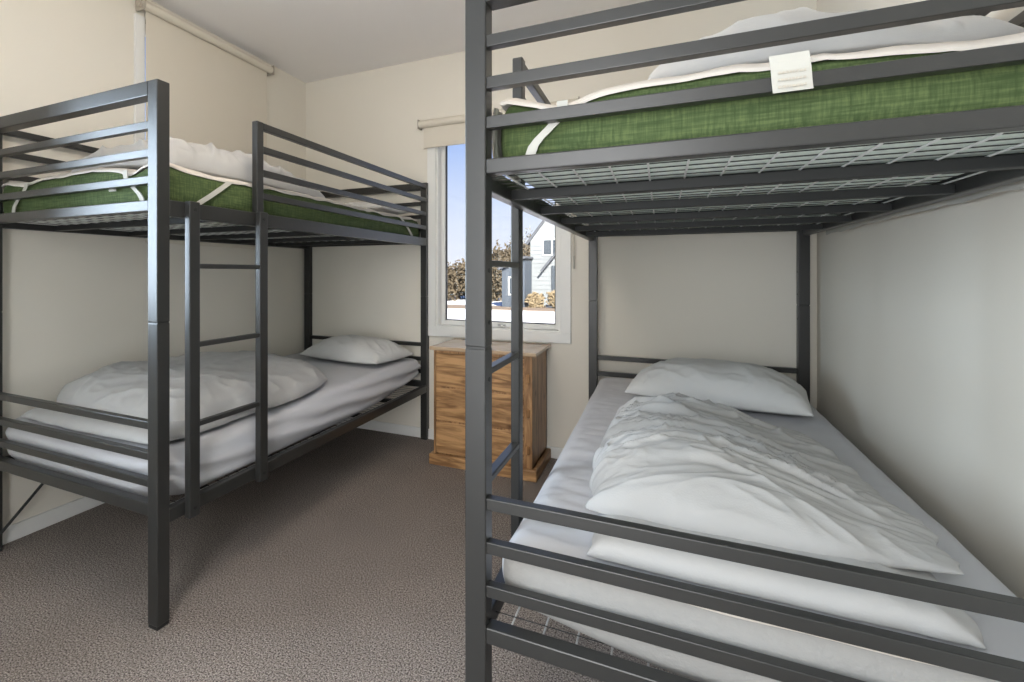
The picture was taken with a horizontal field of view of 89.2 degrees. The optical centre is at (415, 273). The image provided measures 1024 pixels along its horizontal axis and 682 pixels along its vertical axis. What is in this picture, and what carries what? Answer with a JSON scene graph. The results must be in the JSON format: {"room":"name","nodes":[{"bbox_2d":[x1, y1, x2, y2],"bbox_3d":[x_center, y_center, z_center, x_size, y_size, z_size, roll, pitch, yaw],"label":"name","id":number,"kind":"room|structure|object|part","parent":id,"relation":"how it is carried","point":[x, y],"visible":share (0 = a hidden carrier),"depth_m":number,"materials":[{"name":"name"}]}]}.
{"room":"dormitory","nodes":[
{"label":"dormitory","id":0,"kind":"room"},
{"bbox_2d":[0,0,305,527],"bbox_3d":[-1.715,-0.168,2.250,0.120,2.585,3.765,0,0,26],"label":"wall","id":1,"kind":"structure","parent":0,"point":[75,305],"depth_m":2.42,"materials":[{"name":"beige paint"}]},
{"bbox_2d":[3,496,103,544],"bbox_3d":[-1.658,1.090,2.215,0.014,0.068,3.751,0,0,26],"label":"baseboard","id":2,"kind":"structure","parent":1,"relation":"attached to","point":[25,527],"depth_m":2.26,"materials":[{"name":"white paint"}]},
{"bbox_2d":[134,13,145,142],"bbox_3d":[-1.289,-0.771,3.094,0.116,1.150,0.965,0,0,26],"label":"window","id":3,"kind":"structure","parent":1,"relation":"in","point":[139,21],"depth_m":2.65,"materials":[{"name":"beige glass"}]},
{"bbox_2d":[135,0,274,248],"bbox_3d":[-1.216,-0.793,3.069,0.070,1.265,0.998,0,0,26],"label":"roller blind","id":4,"kind":"object","parent":1,"relation":"attached to","point":[217,89],"visible":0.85,"depth_m":3.02,"materials":[{"name":"beige fabric"}]},
{"bbox_2d":[0,424,675,681],"bbox_3d":[-0.237,1.174,1.538,3.402,0.100,4.005,0,0,26],"label":"floor","id":5,"kind":"structure","parent":0,"point":[346,563],"depth_m":1.84,"materials":[{"name":"beige carpet"}]},
{"bbox_2d":[0,79,428,630],"bbox_3d":[-0.805,0.257,2.751,1.052,1.735,2.081,0,0,26],"label":"bunk bed","id":6,"kind":"object","parent":5,"relation":"on","point":[163,212],"visible":0.77,"depth_m":1.84,"materials":[{"name":"black metal"}]},
{"bbox_3d":[-1.700,0.251,2.052,0.046,1.723,0.046,0,0,26],"label":"post","id":7,"kind":"part","parent":6,"relation":"part of","materials":[{"name":"black metal"}]},
{"bbox_3d":[-1.267,-0.583,2.973,0.024,0.028,1.989,0,0,26],"label":"guard rail","id":8,"kind":"part","parent":6,"relation":"part of","materials":[{"name":"grey metal"}]},
{"bbox_3d":[-1.260,-0.587,1.840,0.933,0.047,0.046,0,0,26],"label":"rail","id":9,"kind":"part","parent":6,"relation":"part of","materials":[{"name":"grey metal"}]},
{"bbox_3d":[-1.261,0.752,1.837,0.933,0.040,0.034,0,0,26],"label":"frame","id":10,"kind":"part","parent":6,"relation":"part of","materials":[{"name":"grey metal"}]},
{"bbox_3d":[-1.261,-0.215,1.837,0.933,0.035,0.034,0,0,26],"label":"frame","id":11,"kind":"part","parent":6,"relation":"part of","materials":[{"name":"grey metal"}]},
{"bbox_3d":[-1.263,0.669,1.834,0.933,0.025,0.024,0,0,26],"label":"rail","id":12,"kind":"part","parent":6,"relation":"part of","materials":[{"name":"grey metal"}]},
{"bbox_3d":[-1.263,0.583,1.834,0.933,0.025,0.024,0,0,26],"label":"rail","id":13,"kind":"part","parent":6,"relation":"part of","materials":[{"name":"grey metal"}]},
{"bbox_3d":[-1.263,0.485,1.834,0.933,0.025,0.024,0,0,26],"label":"rail","id":14,"kind":"part","parent":6,"relation":"part of","materials":[{"name":"grey metal"}]},
{"bbox_3d":[-1.263,-0.298,1.834,0.933,0.025,0.024,0,0,26],"label":"rail","id":15,"kind":"part","parent":6,"relation":"part of","materials":[{"name":"grey metal"}]},
{"bbox_3d":[-1.263,-0.384,1.834,0.933,0.025,0.024,0,0,26],"label":"rail","id":16,"kind":"part","parent":6,"relation":"part of","materials":[{"name":"grey metal"}]},
{"bbox_3d":[-1.263,-0.473,1.834,0.933,0.025,0.024,0,0,26],"label":"rail","id":17,"kind":"part","parent":6,"relation":"part of","materials":[{"name":"grey metal"}]},
{"bbox_3d":[-1.264,-0.210,2.972,0.030,0.052,1.991,0,0,26],"label":"rail","id":18,"kind":"part","parent":6,"relation":"part of","materials":[{"name":"grey metal"}]},
{"bbox_3d":[-0.820,0.251,1.628,0.046,1.723,0.046,0,0,26],"label":"post","id":19,"kind":"part","parent":6,"relation":"part of","materials":[{"name":"black metal"}]},
{"bbox_2d":[3,167,418,242],"bbox_3d":[-0.826,-0.292,2.755,0.963,0.152,1.994,0,0,26],"label":"mattress","id":20,"kind":"object","parent":6,"relation":"on","point":[184,186],"visible":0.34,"depth_m":1.94,"materials":[{"name":"green fabric"}]},
{"bbox_2d":[2,163,419,235],"bbox_3d":[-0.828,-0.306,2.753,0.977,0.149,2.022,0,0,26],"label":"protector","id":21,"kind":"object","parent":20,"relation":"on","point":[126,172],"visible":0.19,"depth_m":1.90,"materials":[{"name":"white fabric"}]},
{"bbox_2d":[71,137,324,197],"bbox_3d":[-0.927,-0.460,2.449,0.718,0.176,1.202,0,0,26],"label":"duvet","id":22,"kind":"object","parent":21,"relation":"on","point":[207,159],"visible":0.37,"depth_m":1.98,"materials":[{"name":"white fabric"}]},
{"bbox_2d":[347,202,408,214],"bbox_3d":[-0.342,-0.419,3.368,0.530,0.092,0.328,0,0,32],"label":"pillow","id":23,"kind":"object","parent":21,"relation":"on","point":[367,205],"visible":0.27,"depth_m":3.18,"materials":[{"name":"fabric"}]},
{"bbox_2d":[5,352,420,496],"bbox_3d":[-0.814,0.671,2.751,0.977,0.206,2.004,0,0,26],"label":"mattress","id":24,"kind":"object","parent":6,"relation":"on","point":[350,389],"visible":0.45,"depth_m":2.04,"materials":[{"name":"white fabric"}]},
{"bbox_2d":[21,351,327,444],"bbox_3d":[-0.998,0.496,2.428,0.981,0.183,1.262,0,0,26],"label":"duvet","id":25,"kind":"object","parent":24,"relation":"on","point":[227,379],"visible":0.7,"depth_m":2.03,"materials":[{"name":"white fabric"}]},
{"bbox_2d":[300,334,413,363],"bbox_3d":[-0.388,0.493,3.367,0.636,0.156,0.405,0,0,34],"label":"pillow","id":26,"kind":"object","parent":24,"relation":"on","point":[357,349],"visible":1,"depth_m":3.21,"materials":[{"name":"fabric"}]},
{"bbox_3d":[-0.624,-0.417,2.017,0.028,0.362,0.036,0,0,26],"label":"guard post","id":27,"kind":"part","parent":6,"relation":"part of","materials":[{"name":"grey metal"}]},
{"bbox_3d":[-0.372,0.780,2.542,0.030,0.045,1.991,0,0,26],"label":"rail","id":28,"kind":"part","parent":6,"relation":"part of","materials":[{"name":"grey metal"}]},
{"bbox_3d":[-0.372,-0.210,2.542,0.030,0.052,1.991,0,0,26],"label":"rail","id":29,"kind":"part","parent":6,"relation":"part of","materials":[{"name":"grey metal"}]},
{"bbox_3d":[-0.817,0.251,3.885,0.046,1.723,0.046,0,0,26],"label":"post","id":30,"kind":"part","parent":6,"relation":"part of","materials":[{"name":"black metal"}]},
{"bbox_3d":[-0.276,-0.583,2.734,0.024,0.028,1.559,0,0,26],"label":"guard rail","id":31,"kind":"part","parent":6,"relation":"part of","materials":[{"name":"grey metal"}]},
{"bbox_3d":[-0.378,-0.215,3.670,0.933,0.035,0.034,0,0,26],"label":"frame","id":32,"kind":"part","parent":6,"relation":"part of","materials":[{"name":"black metal"}]},
{"bbox_3d":[-0.373,0.485,3.680,0.933,0.025,0.024,0,0,26],"label":"rail","id":33,"kind":"part","parent":6,"relation":"part of","materials":[{"name":"black metal"}]},
{"bbox_3d":[-0.376,-0.587,3.673,0.933,0.047,0.046,0,0,26],"label":"rail","id":34,"kind":"part","parent":6,"relation":"part of","materials":[{"name":"grey metal"}]},
{"bbox_3d":[-0.373,-0.473,3.680,0.933,0.025,0.024,0,0,26],"label":"rail","id":35,"kind":"part","parent":6,"relation":"part of","materials":[{"name":"grey metal"}]},
{"bbox_3d":[-0.373,0.583,3.680,0.933,0.025,0.024,0,0,26],"label":"rail","id":36,"kind":"part","parent":6,"relation":"part of","materials":[{"name":"grey metal"}]},
{"bbox_3d":[-0.378,0.752,3.670,0.933,0.040,0.034,0,0,26],"label":"frame","id":37,"kind":"part","parent":6,"relation":"part of","materials":[{"name":"grey metal"}]},
{"bbox_3d":[-0.373,-0.384,3.680,0.933,0.025,0.024,0,0,26],"label":"rail","id":38,"kind":"part","parent":6,"relation":"part of","materials":[{"name":"grey metal"}]},
{"bbox_3d":[0.064,0.251,3.461,0.046,1.723,0.046,0,0,26],"label":"post","id":39,"kind":"part","parent":6,"relation":"part of","materials":[{"name":"black metal"}]},
{"bbox_2d":[429,338,550,481],"bbox_3d":[0.451,0.777,3.051,0.633,0.694,0.407,0,0,26],"label":"dresser","id":40,"kind":"object","parent":5,"relation":"on","point":[449,356],"visible":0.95,"depth_m":2.94,"materials":[{"name":"brown wood"}]},
{"bbox_3d":[0.360,0.568,2.908,0.522,0.192,0.019,0,0,26],"label":"drawer","id":41,"kind":"part","parent":40,"relation":"part of","materials":[{"name":"brown wood"}]},
{"bbox_3d":[0.360,0.769,2.908,0.522,0.190,0.019,0,0,26],"label":"drawer","id":42,"kind":"part","parent":40,"relation":"part of","materials":[{"name":"brown wood"}]},
{"bbox_3d":[0.360,0.965,2.908,0.522,0.182,0.019,0,0,26],"label":"drawer","id":43,"kind":"part","parent":40,"relation":"part of","materials":[{"name":"brown wood"}]},
{"bbox_3d":[0.371,0.758,2.894,0.583,0.612,0.038,0,0,26],"label":"frame","id":44,"kind":"part","parent":40,"relation":"part of","materials":[{"name":"brown wood"}]},
{"bbox_2d":[465,0,1023,681],"bbox_3d":[1.003,0.257,1.799,1.052,1.735,2.081,0,0,26],"label":"bunk bed","id":45,"kind":"object","parent":5,"relation":"on","point":[485,598],"visible":0.7,"depth_m":1.00,"materials":[{"name":"black metal"}]},
{"bbox_3d":[0.135,0.251,1.088,0.046,1.723,0.046,0,0,26],"label":"post","id":46,"kind":"part","parent":45,"relation":"part of","materials":[{"name":"black metal"}]},
{"bbox_3d":[0.570,0.780,2.008,0.030,0.045,1.991,0,0,26],"label":"rail","id":47,"kind":"part","parent":45,"relation":"part of","materials":[{"name":"grey metal"}]},
{"bbox_3d":[0.575,-0.587,0.876,0.933,0.047,0.046,0,0,26],"label":"rail","id":48,"kind":"part","parent":45,"relation":"part of","materials":[{"name":"grey metal"}]},
{"bbox_3d":[0.289,-0.417,1.427,0.028,0.362,0.036,0,0,26],"label":"guard post","id":49,"kind":"part","parent":45,"relation":"part of","materials":[{"name":"grey metal"}]},
{"bbox_3d":[0.647,-0.583,2.175,0.024,0.028,1.622,0,0,26],"label":"guard rail","id":50,"kind":"part","parent":45,"relation":"part of","materials":[{"name":"grey metal"}]},
{"bbox_3d":[0.570,-0.210,2.008,0.030,0.052,1.991,0,0,26],"label":"rail","id":51,"kind":"part","parent":45,"relation":"part of","materials":[{"name":"grey metal"}]},
{"bbox_3d":[0.573,0.753,0.873,0.933,0.034,0.034,0,0,26],"label":"frame","id":52,"kind":"part","parent":45,"relation":"part of","materials":[{"name":"grey metal"}]},
{"bbox_3d":[1.018,0.251,2.922,0.046,1.723,0.046,0,0,26],"label":"post","id":53,"kind":"part","parent":45,"relation":"part of","materials":[{"name":"black metal"}]},
{"bbox_3d":[0.572,-0.484,0.870,0.933,0.025,0.024,0,0,26],"label":"rail","id":54,"kind":"part","parent":45,"relation":"part of","materials":[{"name":"grey metal"}]},
{"bbox_3d":[1.461,0.572,2.716,0.933,0.025,0.024,0,0,26],"label":"rail","id":55,"kind":"part","parent":45,"relation":"part of","materials":[{"name":"grey metal"}]},
{"bbox_3d":[0.572,0.662,0.870,0.933,0.025,0.024,0,0,26],"label":"rail","id":56,"kind":"part","parent":45,"relation":"part of","materials":[{"name":"grey metal"}]},
{"bbox_3d":[1.456,-0.222,2.706,0.933,0.031,0.034,0,0,26],"label":"frame","id":57,"kind":"part","parent":45,"relation":"part of","materials":[{"name":"grey metal"}]},
{"bbox_3d":[1.461,0.481,2.716,0.933,0.025,0.024,0,0,26],"label":"rail","id":58,"kind":"part","parent":45,"relation":"part of","materials":[{"name":"grey metal"}]},
{"bbox_3d":[0.573,-0.222,0.873,0.933,0.031,0.034,0,0,26],"label":"frame","id":59,"kind":"part","parent":45,"relation":"part of","materials":[{"name":"grey metal"}]},
{"bbox_3d":[0.572,0.572,0.870,0.933,0.025,0.024,0,0,26],"label":"rail","id":60,"kind":"part","parent":45,"relation":"part of","materials":[{"name":"grey metal"}]},
{"bbox_3d":[0.572,0.481,0.870,0.933,0.025,0.024,0,0,26],"label":"rail","id":61,"kind":"part","parent":45,"relation":"part of","materials":[{"name":"grey metal"}]},
{"bbox_3d":[0.572,-0.314,0.870,0.933,0.025,0.024,0,0,26],"label":"rail","id":62,"kind":"part","parent":45,"relation":"part of","materials":[{"name":"grey metal"}]},
{"bbox_3d":[0.572,-0.397,0.870,0.933,0.025,0.024,0,0,26],"label":"rail","id":63,"kind":"part","parent":45,"relation":"part of","materials":[{"name":"grey metal"}]},
{"bbox_2d":[501,51,1023,230],"bbox_3d":[1.028,-0.291,1.781,0.947,0.150,1.996,0,0,26],"label":"mattress","id":64,"kind":"object","parent":45,"relation":"on","point":[998,86],"visible":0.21,"depth_m":0.92,"materials":[{"name":"green fabric"}]},
{"bbox_2d":[492,32,1023,234],"bbox_3d":[1.040,-0.273,1.758,1.014,0.209,2.055,0,0,26],"label":"protector","id":65,"kind":"object","parent":64,"relation":"on","point":[791,71],"visible":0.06,"depth_m":0.89,"materials":[{"name":"white fabric"}]},
{"bbox_2d":[778,68,806,88],"bbox_3d":[0.611,-0.316,0.827,0.038,0.027,0.001,0,0,26],"label":"print","id":66,"kind":"object","parent":65,"relation":"attached to","point":[788,78],"depth_m":0.83,"materials":[{"name":"beige paper"}]},
{"bbox_2d":[648,7,1023,79],"bbox_3d":[0.936,-0.456,1.385,0.653,0.174,1.086,0,0,26],"label":"duvet","id":67,"kind":"object","parent":65,"relation":"on","point":[963,28],"visible":0.12,"depth_m":0.89,"materials":[{"name":"white fabric"}]},
{"bbox_2d":[502,377,1023,681],"bbox_3d":[1.024,0.671,1.777,0.941,0.207,2.004,0,0,26],"label":"mattress","id":68,"kind":"object","parent":45,"relation":"on","point":[567,485],"visible":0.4,"depth_m":0.99,"materials":[{"name":"grey fabric"}]},
{"bbox_2d":[625,358,812,415],"bbox_3d":[1.351,0.484,2.300,0.675,0.177,0.444,0,0,35],"label":"pillow","id":69,"kind":"object","parent":68,"relation":"on","point":[738,385],"visible":0.91,"depth_m":2.14,"materials":[{"name":"fabric"}]},
{"bbox_2d":[585,392,985,648],"bbox_3d":[0.869,0.494,1.425,0.684,0.188,1.180,0,0,26],"label":"duvet","id":70,"kind":"object","parent":68,"relation":"on","point":[680,462],"visible":0.98,"depth_m":1.06,"materials":[{"name":"white fabric"}]},
{"bbox_3d":[1.898,0.251,2.498,0.046,1.723,0.046,0,0,26],"label":"post","id":71,"kind":"part","parent":45,"relation":"part of","materials":[{"name":"black metal"}]},
{"bbox_3d":[1.463,-0.210,1.578,0.030,0.052,1.991,0,0,26],"label":"rail","id":72,"kind":"part","parent":45,"relation":"part of","materials":[{"name":"grey metal"}]},
{"bbox_3d":[1.466,-0.583,1.577,0.024,0.028,1.989,0,0,26],"label":"guard rail","id":73,"kind":"part","parent":45,"relation":"part of","materials":[{"name":"grey metal"}]},
{"bbox_2d":[151,0,649,82],"bbox_3d":[-0.237,-1.521,1.538,3.402,0.120,4.005,0,0,26],"label":"ceiling","id":74,"kind":"structure","parent":0,"point":[307,40],"depth_m":3.00,"materials":[{"name":"paint"}]},
{"bbox_2d":[306,0,816,447],"bbox_3d":[0.606,-0.168,3.288,3.402,2.585,0.120,0,0,26],"label":"wall","id":75,"kind":"structure","parent":0,"point":[721,296],"depth_m":3.04,"materials":[{"name":"beige paint"}]},
{"bbox_2d":[336,417,562,458],"bbox_3d":[0.577,1.090,3.227,3.134,0.068,0.014,0,0,26],"label":"baseboard","id":76,"kind":"structure","parent":75,"relation":"attached to","point":[400,429],"depth_m":3.55,"materials":[{"name":"white paint"}]},
{"bbox_2d":[427,146,570,343],"bbox_3d":[0.532,-0.297,3.313,0.943,1.442,0.138,0,0,26],"label":"window","id":77,"kind":"structure","parent":75,"relation":"in","point":[439,324],"depth_m":3.43,"materials":[{"name":"white plastic"}]},
{"bbox_2d":[417,96,579,268],"bbox_3d":[0.498,-0.531,3.239,1.055,1.010,0.062,0,0,26],"label":"roller blind","id":78,"kind":"object","parent":77,"relation":"attached to","point":[445,131],"visible":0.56,"depth_m":3.38,"materials":[{"name":"beige fabric"}]},
{"bbox_3d":[0.941,-0.501,3.033,0.014,0.950,0.012,0,0,26],"label":"pull cord","id":79,"kind":"part","parent":78,"relation":"part of","materials":[{"name":"white plastic"}]},
{"bbox_2d":[817,0,1023,598],"bbox_3d":[1.241,-0.168,0.826,0.120,2.585,3.765,0,0,26],"label":"wall","id":80,"kind":"structure","parent":0,"point":[920,315],"depth_m":1.44,"materials":[{"name":"beige paint"}]},
{"label":"outside","id":81,"kind":"structure","parent":0,"visible":0},
{"bbox_2d":[448,296,554,322],"bbox_3d":[17.807,1.784,60.000,160.000,0.200,116.435,0,0,26],"label":"ground","id":82,"kind":"structure","parent":81,"point":[497,315],"depth_m":20.75,"materials":[{"name":"white snow"}]},
{"bbox_2d":[448,262,461,300],"bbox_3d":[1.541,0.631,31.034,2.591,3.066,2.236,0,0,-8],"label":"tree","id":83,"kind":"object","parent":82,"relation":"on","point":[453,283],"visible":0.25,"depth_m":30.76,"materials":[{"name":"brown plant"}]},
{"bbox_2d":[450,258,464,298],"bbox_3d":[3.649,0.613,33.312,3.159,3.528,3.154,0,0,26],"label":"tree","id":84,"kind":"object","parent":82,"relation":"on","point":[456,263],"visible":0.12,"depth_m":32.66,"materials":[{"name":"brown plant"}]},
{"bbox_2d":[455,262,500,301],"bbox_3d":[3.754,0.551,30.868,2.988,3.342,2.905,0,0,26],"label":"tree","id":85,"kind":"object","parent":82,"relation":"on","point":[461,272],"visible":0.07,"depth_m":31.05,"materials":[{"name":"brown plant"}]},
{"bbox_2d":[448,304,554,311],"bbox_3d":[-0.931,1.669,26.867,19.000,0.030,2.400,0,0,26],"label":"verge","id":86,"kind":"structure","parent":82,"relation":"on","point":[545,309],"depth_m":23.84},
{"bbox_2d":[492,254,510,300],"bbox_3d":[5.155,0.589,30.322,2.362,3.486,2.988,0,0,-32],"label":"tree","id":87,"kind":"object","parent":82,"relation":"on","point":[497,284],"visible":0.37,"depth_m":29.90,"materials":[{"name":"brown plant"}]},
{"bbox_2d":[492,239,529,260],"bbox_3d":[7.469,-0.320,42.964,4.527,5.369,4.683,0,0,1],"label":"tree","id":88,"kind":"object","parent":82,"relation":"on","point":[496,253],"visible":0.11,"depth_m":42.56,"materials":[{"name":"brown plant"}]},
{"bbox_2d":[507,226,532,247],"bbox_3d":[12.331,-1.003,55.061,5.269,8.105,8.142,0,0,26],"label":"tree","id":89,"kind":"object","parent":82,"relation":"on","point":[528,236],"visible":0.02,"depth_m":54.93,"materials":[{"name":"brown plant"}]},
{"bbox_2d":[497,220,554,306],"bbox_3d":[8.831,-1.482,28.241,5.876,6.332,10.050,0,0,26],"label":"house","id":90,"kind":"structure","parent":82,"relation":"on","point":[539,272],"depth_m":25.64,"materials":[{"name":"white wood"}]},
{"bbox_3d":[4.710,0.624,24.868,0.280,0.780,0.015,0,0,26],"label":"pane","id":91,"kind":"part","parent":90,"relation":"part of","materials":[{"name":"white glass"}]},
{"bbox_3d":[6.825,-1.301,25.514,0.830,0.730,0.015,0,0,26],"label":"pane","id":92,"kind":"part","parent":90,"relation":"part of","materials":[{"name":"clear glass"}]},
{"bbox_3d":[7.101,0.504,25.395,0.650,1.760,0.040,0,0,26],"label":"doorway","id":93,"kind":"part","parent":90,"relation":"part of","materials":[{"name":"grey glass"}]},
{"bbox_2d":[523,234,530,260],"bbox_3d":[10.486,-0.421,42.520,5.571,5.758,4.575,0,0,26],"label":"tree","id":94,"kind":"object","parent":82,"relation":"on","point":[527,247],"visible":0.05,"depth_m":42.13,"materials":[{"name":"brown plant"}]},
{"bbox_2d":[525,292,545,307],"bbox_3d":[5.822,1.452,24.604,0.850,1.184,1.050,0,0,41],"label":"shrub","id":95,"kind":"object","parent":82,"relation":"on","point":[535,299],"visible":0.95,"depth_m":24.41,"materials":[{"name":"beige plant"}]},
{"bbox_2d":[546,290,554,307],"bbox_3d":[6.760,1.337,24.200,1.088,1.140,1.097,0,0,26],"label":"shrub","id":96,"kind":"object","parent":82,"relation":"on","point":[551,295],"visible":0.27,"depth_m":24.09,"materials":[{"name":"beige plant"}]}
]}

